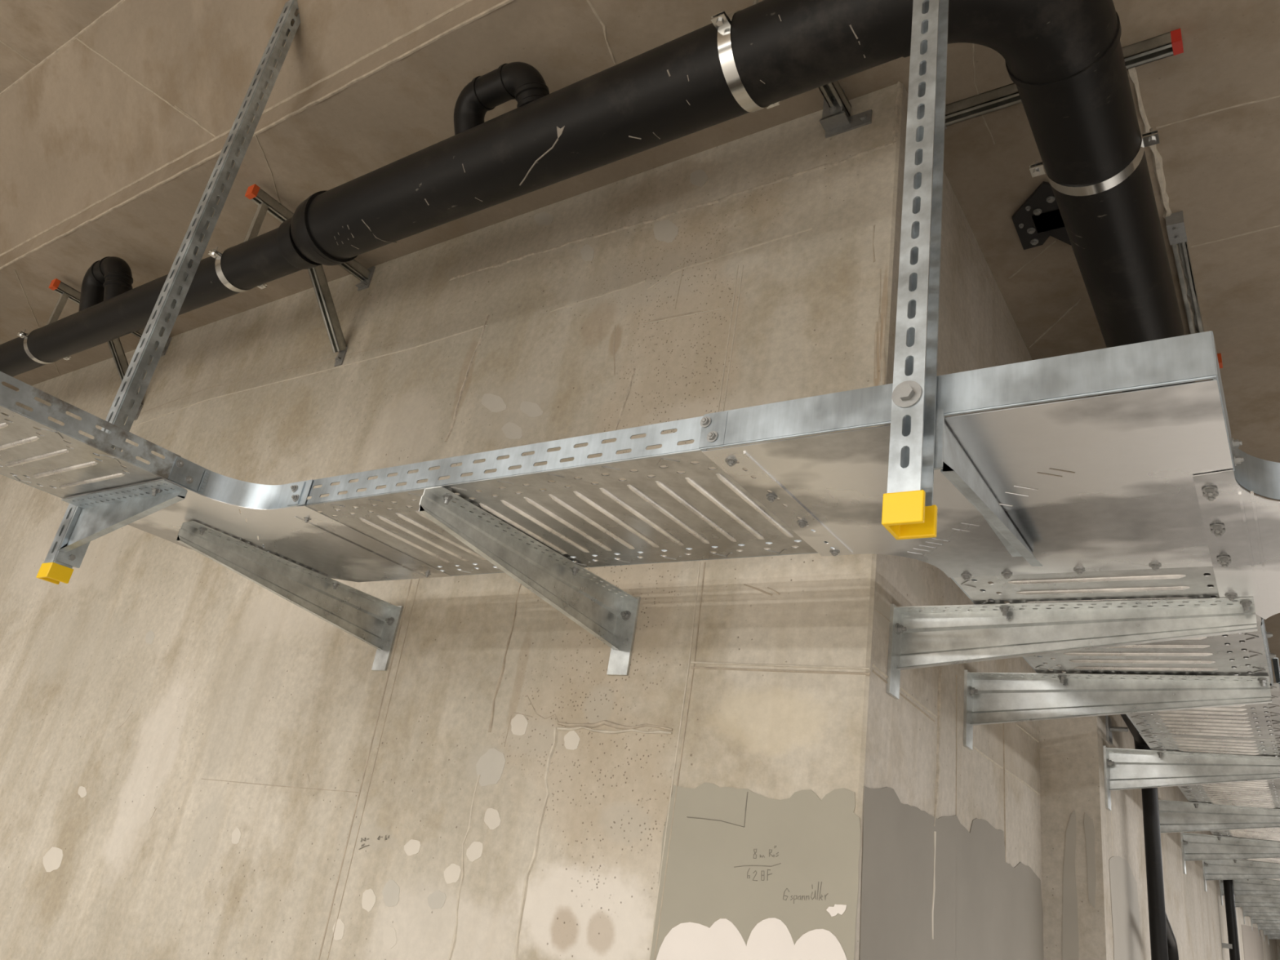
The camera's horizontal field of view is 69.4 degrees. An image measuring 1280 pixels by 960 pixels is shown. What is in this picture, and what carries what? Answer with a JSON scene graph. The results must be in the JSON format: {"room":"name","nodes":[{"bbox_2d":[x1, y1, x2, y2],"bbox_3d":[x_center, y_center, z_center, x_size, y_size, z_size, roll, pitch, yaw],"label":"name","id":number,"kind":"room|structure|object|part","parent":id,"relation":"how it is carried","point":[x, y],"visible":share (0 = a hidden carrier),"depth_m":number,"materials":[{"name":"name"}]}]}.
{"room":"building basement","nodes":[
{"label":"building basement","id":0,"kind":"room"},
{"bbox_2d":[0,81,902,959],"bbox_3d":[-6.109,1.446,6.590,16.253,3.878,0.385,-7,-28,34],"label":"wall","id":1,"kind":"structure","parent":0,"point":[197,762],"depth_m":2.78,"materials":[{"name":"concrete"}]},
{"bbox_2d":[45,278,172,420],"bbox_3d":[-2.661,-0.638,4.529,0.064,0.481,0.587,-7,-28,34],"label":"bracket","id":2,"kind":"object","parent":1,"relation":"attached to","point":[66,292],"visible":0.41,"depth_m":4.58,"materials":[{"name":"silver metal"}]},
{"bbox_3d":[-2.773,-0.789,4.391,0.026,0.220,0.026,-7,-28,34],"label":"drop rod","id":3,"kind":"part","parent":2,"relation":"part of","materials":[{"name":"silver metal"}]},
{"bbox_3d":[-2.629,-0.813,4.609,0.041,0.041,0.559,-7,-28,34],"label":"arm","id":4,"kind":"part","parent":2,"relation":"part of"},
{"bbox_3d":[-2.538,-0.343,4.657,0.045,0.085,0.020,-7,-28,34],"label":"foot plate","id":5,"kind":"part","parent":2,"relation":"part of","materials":[{"name":"silver metal"}]},
{"bbox_3d":[-2.481,-0.695,4.805,0.064,0.106,0.028,-7,-28,34],"label":"foot plate","id":6,"kind":"part","parent":2,"relation":"part of","materials":[{"name":"silver metal"}]},
{"bbox_2d":[176,520,403,671],"bbox_3d":[-0.987,0.346,2.625,0.063,0.206,0.732,-7,-28,34],"label":"wall bracket","id":7,"kind":"object","parent":1,"relation":"attached to","point":[373,620],"visible":1,"depth_m":2.69,"materials":[{"name":"silver metal"}]},
{"bbox_3d":[-0.789,0.494,2.889,0.062,0.206,0.008,-7,-28,34],"label":"wall plate","id":8,"kind":"part","parent":7,"relation":"part of","materials":[{"name":"silver metal"}]},
{"bbox_2d":[244,183,375,366],"bbox_3d":[-1.347,-0.801,3.638,0.064,0.481,0.587,-7,-28,34],"label":"bracket","id":9,"kind":"object","parent":1,"relation":"attached to","point":[265,202],"visible":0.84,"depth_m":3.72,"materials":[{"name":"silver metal"}]},
{"bbox_3d":[-1.459,-0.952,3.499,0.026,0.220,0.026,-7,-28,34],"label":"drop rod","id":10,"kind":"part","parent":9,"relation":"part of","materials":[{"name":"silver metal"}]},
{"bbox_3d":[-1.314,-0.977,3.717,0.041,0.041,0.559,-7,-28,34],"label":"arm","id":11,"kind":"part","parent":9,"relation":"part of"},
{"bbox_3d":[-1.223,-0.507,3.765,0.045,0.085,0.020,-7,-28,34],"label":"foot plate","id":12,"kind":"part","parent":9,"relation":"part of","materials":[{"name":"silver metal"}]},
{"bbox_3d":[-1.166,-0.858,3.914,0.064,0.106,0.028,-7,-28,34],"label":"foot plate","id":13,"kind":"part","parent":9,"relation":"part of","materials":[{"name":"silver metal"}]},
{"bbox_2d":[418,486,640,675],"bbox_3d":[-0.239,0.253,2.118,0.063,0.206,0.732,-7,-28,34],"label":"wall bracket","id":14,"kind":"object","parent":1,"relation":"attached to","point":[611,618],"visible":1,"depth_m":2.19,"materials":[{"name":"silver metal"}]},
{"bbox_3d":[-0.041,0.401,2.383,0.062,0.206,0.008,-7,-28,34],"label":"wall plate","id":15,"kind":"part","parent":14,"relation":"part of","materials":[{"name":"silver metal"}]},
{"bbox_2d":[0,0,1279,721],"bbox_3d":[-2.957,-2.220,2.807,26.418,0.964,36.796,-7,-28,34],"label":"ceiling","id":16,"kind":"structure","parent":0,"point":[117,117],"depth_m":3.28,"materials":[{"name":"concrete"}]},
{"bbox_2d":[35,0,300,584],"bbox_3d":[-1.356,-0.693,2.798,0.060,2.102,0.056,-7,-28,34],"label":"hanger","id":17,"kind":"object","parent":16,"relation":"hanging from","point":[51,571],"visible":0.8,"depth_m":2.78,"materials":[{"name":"metal"}]},
{"bbox_2d":[53,480,187,568],"bbox_3d":[-1.276,0.114,2.262,0.507,0.151,0.108,-7,-28,34],"label":"hanger arm","id":18,"kind":"object","parent":17,"relation":"attached to","point":[94,520],"visible":1,"depth_m":2.31,"materials":[{"name":"metal"}]},
{"bbox_3d":[-1.470,0.149,2.418,0.008,0.151,0.062,-7,-28,34],"label":"mounting plate","id":19,"kind":"part","parent":18,"relation":"part of","materials":[{"name":"metal"}]},
{"bbox_2d":[62,456,451,582],"bbox_3d":[-0.997,0.131,2.456,0.742,0.077,0.702,-7,-28,34],"label":"tray bend","id":20,"kind":"object","parent":17,"relation":"attached to","point":[302,535],"visible":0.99,"depth_m":2.35,"materials":[{"name":"metal"}]},
{"bbox_2d":[0,371,181,498],"bbox_3d":[-1.700,-0.312,1.720,0.499,0.069,1.534,-7,-28,34],"label":"cable tray","id":21,"kind":"object","parent":20,"relation":"attached to","point":[45,462],"visible":1,"depth_m":2.06,"materials":[{"name":"metal"}]},
{"bbox_3d":[-1.900,-0.289,1.857,0.012,0.065,1.534,-7,-28,34],"label":"rail","id":22,"kind":"part","parent":21,"relation":"part of","materials":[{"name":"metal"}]},
{"bbox_3d":[-1.060,-0.014,2.160,0.004,0.058,0.072,-7,-28,34],"label":"joint plate","id":23,"kind":"part","parent":20,"relation":"part of","materials":[{"name":"metal"}]},
{"bbox_3d":[-0.934,0.020,2.192,0.336,0.063,0.116,11,-23,-3],"label":"rail","id":24,"kind":"part","parent":20,"relation":"part of","materials":[{"name":"metal"}]},
{"bbox_3d":[-0.806,0.032,2.168,0.042,0.058,0.004,-7,-28,34],"label":"joint plate","id":25,"kind":"part","parent":20,"relation":"part of","materials":[{"name":"metal"}]},
{"bbox_2d":[881,0,948,539],"bbox_3d":[0.503,-0.796,1.607,0.056,1.902,0.070,-7,-28,34],"label":"hanger","id":26,"kind":"object","parent":16,"relation":"hanging from","point":[908,510],"visible":1,"depth_m":1.38,"materials":[{"name":"metal"}]},
{"bbox_2d":[933,408,1043,566],"bbox_3d":[0.555,0.057,1.516,0.078,0.093,0.565,-7,-28,34],"label":"hanger arm","id":27,"kind":"object","parent":26,"relation":"attached to","point":[950,458],"visible":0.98,"depth_m":1.41,"materials":[{"name":"metal"}]},
{"bbox_3d":[0.400,-0.055,1.319,0.065,0.092,0.006,-7,-28,34],"label":"mounting plate","id":28,"kind":"part","parent":27,"relation":"part of","materials":[{"name":"metal"}]},
{"bbox_2d":[698,330,1235,580],"bbox_3d":[0.586,0.021,1.591,0.742,0.078,0.683,-7,-28,34],"label":"tray tee","id":29,"kind":"object","parent":27,"relation":"on","point":[1130,501],"visible":0.96,"depth_m":1.45,"materials":[{"name":"metal"}]},
{"bbox_2d":[297,416,817,576],"bbox_3d":[-0.207,0.078,2.039,1.104,0.069,0.493,-7,-28,34],"label":"cable tray","id":30,"kind":"object","parent":29,"relation":"attached to","point":[699,511],"visible":0.84,"depth_m":1.88,"materials":[{"name":"metal"}]},
{"bbox_3d":[-0.338,-0.022,1.864,1.104,0.065,0.012,-7,-28,34],"label":"rail","id":31,"kind":"part","parent":30,"relation":"part of","materials":[{"name":"metal"}]},
{"bbox_3d":[-0.075,0.175,2.216,1.104,0.065,0.012,-7,-28,34],"label":"rail","id":32,"kind":"part","parent":30,"relation":"part of","materials":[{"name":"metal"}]},
{"bbox_3d":[0.123,-0.083,1.544,0.047,0.061,0.002,-7,-28,34],"label":"joint plate","id":33,"kind":"part","parent":29,"relation":"part of","materials":[{"name":"metal"}]},
{"bbox_3d":[0.518,0.133,1.887,0.281,0.063,0.088,9,-23,1],"label":"rail","id":34,"kind":"part","parent":29,"relation":"part of","materials":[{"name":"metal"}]},
{"bbox_3d":[0.411,-0.117,1.355,0.736,0.067,0.012,-7,-28,34],"label":"rail","id":35,"kind":"part","parent":29,"relation":"part of","materials":[{"name":"metal"}]},
{"bbox_3d":[0.784,-0.098,1.251,0.012,0.067,0.281,-7,-28,34],"label":"rail","id":36,"kind":"part","parent":29,"relation":"part of","materials":[{"name":"metal"}]},
{"bbox_2d":[1192,437,1279,625],"bbox_3d":[1.605,0.056,1.263,1.419,0.079,0.808,-7,-28,34],"label":"branch","id":37,"kind":"object","parent":29,"relation":"attached to","point":[1242,527],"visible":0.96,"depth_m":1.49,"materials":[{"name":"metal"}]},
{"bbox_3d":[1.487,-0.052,1.081,1.383,0.063,0.161,-3,-26,28],"label":"rail","id":38,"kind":"part","parent":37,"relation":"part of","materials":[{"name":"metal"}]},
{"bbox_2d":[1012,181,1071,249],"bbox_3d":[1.351,-0.855,3.054,0.210,0.033,0.380,-7,-28,34],"label":"gusset plate","id":39,"kind":"object","parent":16,"relation":"attached to","point":[1038,218],"visible":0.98,"depth_m":3.05,"materials":[{"name":"black paint"}]},
{"bbox_2d":[944,28,1183,128],"bbox_3d":[1.101,-1.009,2.535,0.682,0.240,0.083,-7,-28,34],"label":"channel","id":40,"kind":"object","parent":16,"relation":"attached to","point":[1171,43],"visible":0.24,"depth_m":2.60,"materials":[{"name":"silver metal"}]},
{"bbox_2d":[1165,210,1204,333],"bbox_3d":[1.926,-0.666,3.244,0.049,0.050,0.811,-7,-28,34],"label":"channel","id":41,"kind":"object","parent":16,"relation":"attached to","point":[1175,224],"visible":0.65,"depth_m":3.12,"materials":[{"name":"silver metal"}]},
{"bbox_2d":[1217,353,1222,368],"bbox_3d":[2.075,-0.441,3.717,0.452,0.043,0.043,-7,-28,34],"label":"channel","id":42,"kind":"object","parent":16,"relation":"attached to","point":[1219,355],"visible":0.12,"depth_m":3.58,"materials":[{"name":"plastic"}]},
{"bbox_2d":[854,84,1043,959],"bbox_3d":[0.757,0.930,2.614,0.384,3.798,1.621,-7,-28,34],"label":"wall","id":43,"kind":"structure","parent":0,"point":[950,864],"depth_m":2.40,"materials":[{"name":"concrete"}]},
{"bbox_2d":[753,0,872,137],"bbox_3d":[0.453,-1.133,2.489,0.140,0.230,0.566,-7,-28,34],"label":"bracket","id":44,"kind":"object","parent":43,"relation":"attached to","point":[834,121],"visible":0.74,"depth_m":2.69,"materials":[{"name":"silver metal"}]},
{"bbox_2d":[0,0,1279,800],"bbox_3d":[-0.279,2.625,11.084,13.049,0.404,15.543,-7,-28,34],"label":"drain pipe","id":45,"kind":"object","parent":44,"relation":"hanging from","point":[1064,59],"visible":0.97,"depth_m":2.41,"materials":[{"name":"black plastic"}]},
{"bbox_2d":[17,328,71,364],"bbox_3d":[-2.762,-0.622,4.289,0.035,0.164,0.230,-7,-28,34],"label":"clamp","id":46,"kind":"object","parent":45,"relation":"attached to","point":[21,334],"visible":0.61,"depth_m":4.23,"materials":[{"name":"metal"}]},
{"bbox_2d":[208,246,267,292],"bbox_3d":[-1.488,-0.781,3.425,0.035,0.164,0.230,-7,-28,34],"label":"clamp","id":47,"kind":"object","parent":45,"relation":"attached to","point":[214,253],"visible":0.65,"depth_m":3.37,"materials":[{"name":"metal"}]},
{"bbox_2d":[711,9,780,112],"bbox_3d":[0.261,-1.018,2.252,0.035,0.229,0.295,-7,-28,34],"label":"clamp","id":48,"kind":"object","parent":45,"relation":"attached to","point":[722,21],"visible":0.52,"depth_m":2.17,"materials":[{"name":"metal"}]},
{"bbox_2d":[1029,125,1159,195],"bbox_3d":[1.148,-0.827,2.346,0.295,0.229,0.035,-7,-28,34],"label":"clamp","id":49,"kind":"object","parent":45,"relation":"attached to","point":[1150,138],"visible":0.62,"depth_m":2.29,"materials":[{"name":"metal"}]},
{"bbox_3d":[0.450,-1.196,2.522,0.041,0.041,0.559,-7,-28,34],"label":"arm","id":50,"kind":"part","parent":44,"relation":"part of"},
{"bbox_3d":[0.600,-1.083,2.696,0.140,0.113,0.063,-7,-28,34],"label":"foot plate","id":51,"kind":"part","parent":44,"relation":"part of","materials":[{"name":"silver metal"}]},
{"bbox_2d":[886,597,1257,699],"bbox_3d":[0.870,0.357,1.924,0.702,0.206,0.063,-7,-28,34],"label":"wall bracket","id":52,"kind":"object","parent":43,"relation":"attached to","point":[936,635],"visible":0.99,"depth_m":1.98,"materials":[{"name":"silver metal"}]},
{"bbox_3d":[0.584,0.392,2.118,0.008,0.206,0.062,-7,-28,34],"label":"wall plate","id":53,"kind":"part","parent":52,"relation":"part of","materials":[{"name":"silver metal"}]},
{"bbox_3d":[0.878,0.331,1.936,0.696,0.137,0.059,-7,-28,34],"label":"arm","id":54,"kind":"part","parent":52,"relation":"part of"},
{"bbox_2d":[963,670,1271,750],"bbox_3d":[1.191,0.598,2.355,0.702,0.206,0.063,-7,-28,34],"label":"wall bracket","id":55,"kind":"object","parent":43,"relation":"attached to","point":[989,698],"visible":1,"depth_m":2.41,"materials":[{"name":"silver metal"}]},
{"bbox_3d":[0.905,0.633,2.548,0.008,0.206,0.062,-7,-28,34],"label":"wall plate","id":56,"kind":"part","parent":55,"relation":"part of","materials":[{"name":"silver metal"}]},
{"bbox_2d":[950,566,1275,685],"bbox_3d":[1.104,0.324,2.094,0.538,0.069,0.880,-7,-28,34],"label":"cable tray","id":57,"kind":"object","parent":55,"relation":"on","point":[1204,655],"visible":0.61,"depth_m":1.99,"materials":[{"name":"metal"}]},
{"bbox_3d":[0.886,0.347,2.239,0.012,0.065,0.872,-7,-28,34],"label":"rail","id":58,"kind":"part","parent":57,"relation":"part of","materials":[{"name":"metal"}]},
{"bbox_2d":[1125,657,1279,739],"bbox_3d":[1.574,0.623,2.599,0.395,0.069,0.670,-7,-28,34],"label":"cable tray","id":59,"kind":"object","parent":57,"relation":"attached to","point":[1237,721],"visible":0.49,"depth_m":2.66,"materials":[{"name":"metal"}]},
{"bbox_3d":[1.732,0.601,2.494,0.012,0.065,0.670,-7,-28,34],"label":"rail","id":60,"kind":"part","parent":59,"relation":"part of","materials":[{"name":"metal"}]},
{"bbox_3d":[1.410,0.371,2.088,0.012,0.065,0.500,-7,-28,34],"label":"rail","id":61,"kind":"part","parent":57,"relation":"part of","materials":[{"name":"metal"}]},
{"bbox_3d":[1.199,0.572,2.366,0.696,0.137,0.059,-7,-28,34],"label":"arm","id":62,"kind":"part","parent":55,"relation":"part of"},
{"bbox_2d":[1034,395,1278,959],"bbox_3d":[5.048,4.078,8.208,0.569,3.798,13.871,-7,-28,34],"label":"wall","id":63,"kind":"structure","parent":0,"point":[1095,893],"depth_m":3.16,"materials":[{"name":"concrete"}]},
{"bbox_2d":[1105,714,1178,959],"bbox_3d":[1.649,1.976,2.955,0.133,2.442,0.944,-7,-28,34],"label":"pipe","id":64,"kind":"object","parent":63,"relation":"attached to","point":[1163,945],"visible":0.53,"depth_m":3.29,"materials":[{"name":"black plastic"}]},
{"bbox_2d":[1102,745,1279,810],"bbox_3d":[1.829,0.998,3.030,0.547,0.206,0.063,-7,-28,34],"label":"wall bracket","id":65,"kind":"object","parent":63,"relation":"attached to","point":[1123,768],"visible":1,"depth_m":3.10,"materials":[{"name":"silver metal"}]},
{"bbox_3d":[1.607,1.025,3.180,0.008,0.206,0.062,-7,-28,34],"label":"wall plate","id":66,"kind":"part","parent":65,"relation":"part of","materials":[{"name":"silver metal"}]},
{"bbox_3d":[1.837,0.972,3.041,0.542,0.137,0.059,-7,-28,34],"label":"arm","id":67,"kind":"part","parent":65,"relation":"part of"},
{"bbox_2d":[1139,715,1279,841],"bbox_3d":[2.572,1.371,3.935,0.395,0.071,2.997,-7,-28,34],"label":"cable tray","id":68,"kind":"object","parent":65,"relation":"on","point":[1253,793],"visible":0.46,"depth_m":3.42,"materials":[{"name":"metal"}]},
{"bbox_2d":[1158,799,1279,833],"bbox_3d":[2.448,1.461,3.858,0.547,0.206,0.063,-7,-28,34],"label":"wall bracket","id":69,"kind":"object","parent":63,"relation":"attached to","point":[1175,816],"visible":0.9,"depth_m":3.92,"materials":[{"name":"silver metal"}]},
{"bbox_2d":[1180,831,1279,874],"bbox_3d":[3.056,1.916,4.671,0.547,0.206,0.063,-7,-28,34],"label":"wall bracket","id":70,"kind":"object","parent":63,"relation":"attached to","point":[1194,846],"visible":1,"depth_m":4.75,"materials":[{"name":"silver metal"}]},
{"bbox_3d":[2.834,1.944,4.822,0.008,0.206,0.062,-7,-28,34],"label":"wall plate","id":71,"kind":"part","parent":70,"relation":"part of","materials":[{"name":"silver metal"}]},
{"bbox_3d":[3.064,1.890,4.683,0.542,0.137,0.059,-7,-28,34],"label":"arm","id":72,"kind":"part","parent":70,"relation":"part of"},
{"bbox_2d":[1222,835,1239,959],"bbox_3d":[3.836,3.576,5.923,0.095,2.544,0.058,-7,-28,34],"label":"pipe","id":73,"kind":"object","parent":63,"relation":"attached to","point":[1233,945],"visible":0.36,"depth_m":6.16,"materials":[{"name":"black plastic"}]},
{"bbox_2d":[1202,859,1279,892],"bbox_3d":[3.654,2.364,5.471,0.547,0.206,0.063,-7,-28,34],"label":"wall bracket","id":74,"kind":"object","parent":63,"relation":"attached to","point":[1216,869],"visible":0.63,"depth_m":5.56,"materials":[{"name":"silver metal"}]},
{"bbox_3d":[3.432,2.391,5.622,0.008,0.206,0.062,-7,-28,34],"label":"wall plate","id":75,"kind":"part","parent":74,"relation":"part of","materials":[{"name":"silver metal"}]},
{"bbox_3d":[3.662,2.338,5.483,0.542,0.137,0.059,-7,-28,34],"label":"arm","id":76,"kind":"part","parent":74,"relation":"part of"},
{"bbox_2d":[1238,857,1279,880],"bbox_3d":[4.209,2.595,6.125,0.395,0.069,3.006,-7,-28,34],"label":"cable tray","id":77,"kind":"object","parent":74,"relation":"on","point":[1275,860],"visible":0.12,"depth_m":5.42,"materials":[{"name":"metal"}]},
{"bbox_2d":[1218,879,1279,905],"bbox_3d":[4.283,2.834,6.313,0.547,0.206,0.063,-7,-28,34],"label":"wall bracket","id":78,"kind":"object","parent":63,"relation":"attached to","point":[1241,886],"visible":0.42,"depth_m":6.39,"materials":[{"name":"silver metal"}]},
{"bbox_3d":[4.061,2.862,6.463,0.008,0.206,0.062,-7,-28,34],"label":"wall plate","id":79,"kind":"part","parent":78,"relation":"part of","materials":[{"name":"silver metal"}]},
{"bbox_3d":[4.291,2.809,6.324,0.542,0.137,0.059,-7,-28,34],"label":"arm","id":80,"kind":"part","parent":78,"relation":"part of"},
{"bbox_2d":[1234,894,1279,906],"bbox_3d":[4.901,3.297,7.141,0.547,0.206,0.063,-7,-28,34],"label":"wall bracket","id":81,"kind":"object","parent":63,"relation":"attached to","point":[1251,900],"visible":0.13,"depth_m":7.23,"materials":[{"name":"silver metal"}]},
{"bbox_2d":[1242,906,1279,924],"bbox_3d":[5.520,3.760,7.968,0.547,0.206,0.063,-7,-28,34],"label":"wall bracket","id":82,"kind":"object","parent":63,"relation":"attached to","point":[1246,911],"visible":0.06,"depth_m":8.07,"materials":[{"name":"silver metal"}]},
{"bbox_3d":[5.298,3.788,8.118,0.008,0.206,0.062,-7,-28,34],"label":"wall plate","id":83,"kind":"part","parent":82,"relation":"part of","materials":[{"name":"silver metal"}]},
{"bbox_3d":[5.528,3.735,7.979,0.542,0.137,0.059,-7,-28,34],"label":"arm","id":84,"kind":"part","parent":82,"relation":"part of"},
{"bbox_2d":[1250,915,1279,930],"bbox_3d":[6.128,4.216,8.782,0.547,0.206,0.063,-7,-28,34],"label":"wall bracket","id":85,"kind":"object","parent":63,"relation":"attached to","point":[1254,919],"visible":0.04,"depth_m":8.89,"materials":[{"name":"silver metal"}]},
{"bbox_3d":[6.136,4.190,8.793,0.542,0.137,0.059,-7,-28,34],"label":"arm","id":86,"kind":"part","parent":85,"relation":"part of"},
{"bbox_2d":[1257,923,1279,936],"bbox_3d":[6.747,4.679,9.610,0.547,0.206,0.063,-7,-28,34],"label":"wall bracket","id":87,"kind":"object","parent":63,"relation":"attached to","point":[1260,926],"visible":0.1,"depth_m":9.73,"materials":[{"name":"silver metal"}]},
{"bbox_3d":[6.754,4.653,9.621,0.542,0.137,0.059,-7,-28,34],"label":"arm","id":88,"kind":"part","parent":87,"relation":"part of"},
{"bbox_2d":[1267,935,1279,945],"bbox_3d":[7.932,5.566,11.196,0.547,0.206,0.063,-7,-28,34],"label":"wall bracket","id":89,"kind":"object","parent":63,"relation":"attached to","point":[1269,937],"visible":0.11,"depth_m":11.32,"materials":[{"name":"silver metal"}]},
{"bbox_3d":[7.940,5.540,11.207,0.542,0.137,0.059,-7,-28,34],"label":"arm","id":90,"kind":"part","parent":89,"relation":"part of"},
{"bbox_2d":[1275,939,1279,959],"bbox_3d":[13.053,6.480,10.627,10.562,3.798,0.377,-7,-28,34],"label":"wall","id":91,"kind":"structure","parent":0,"point":[1277,940],"depth_m":13.20,"materials":[{"name":"concrete"}]}
]}

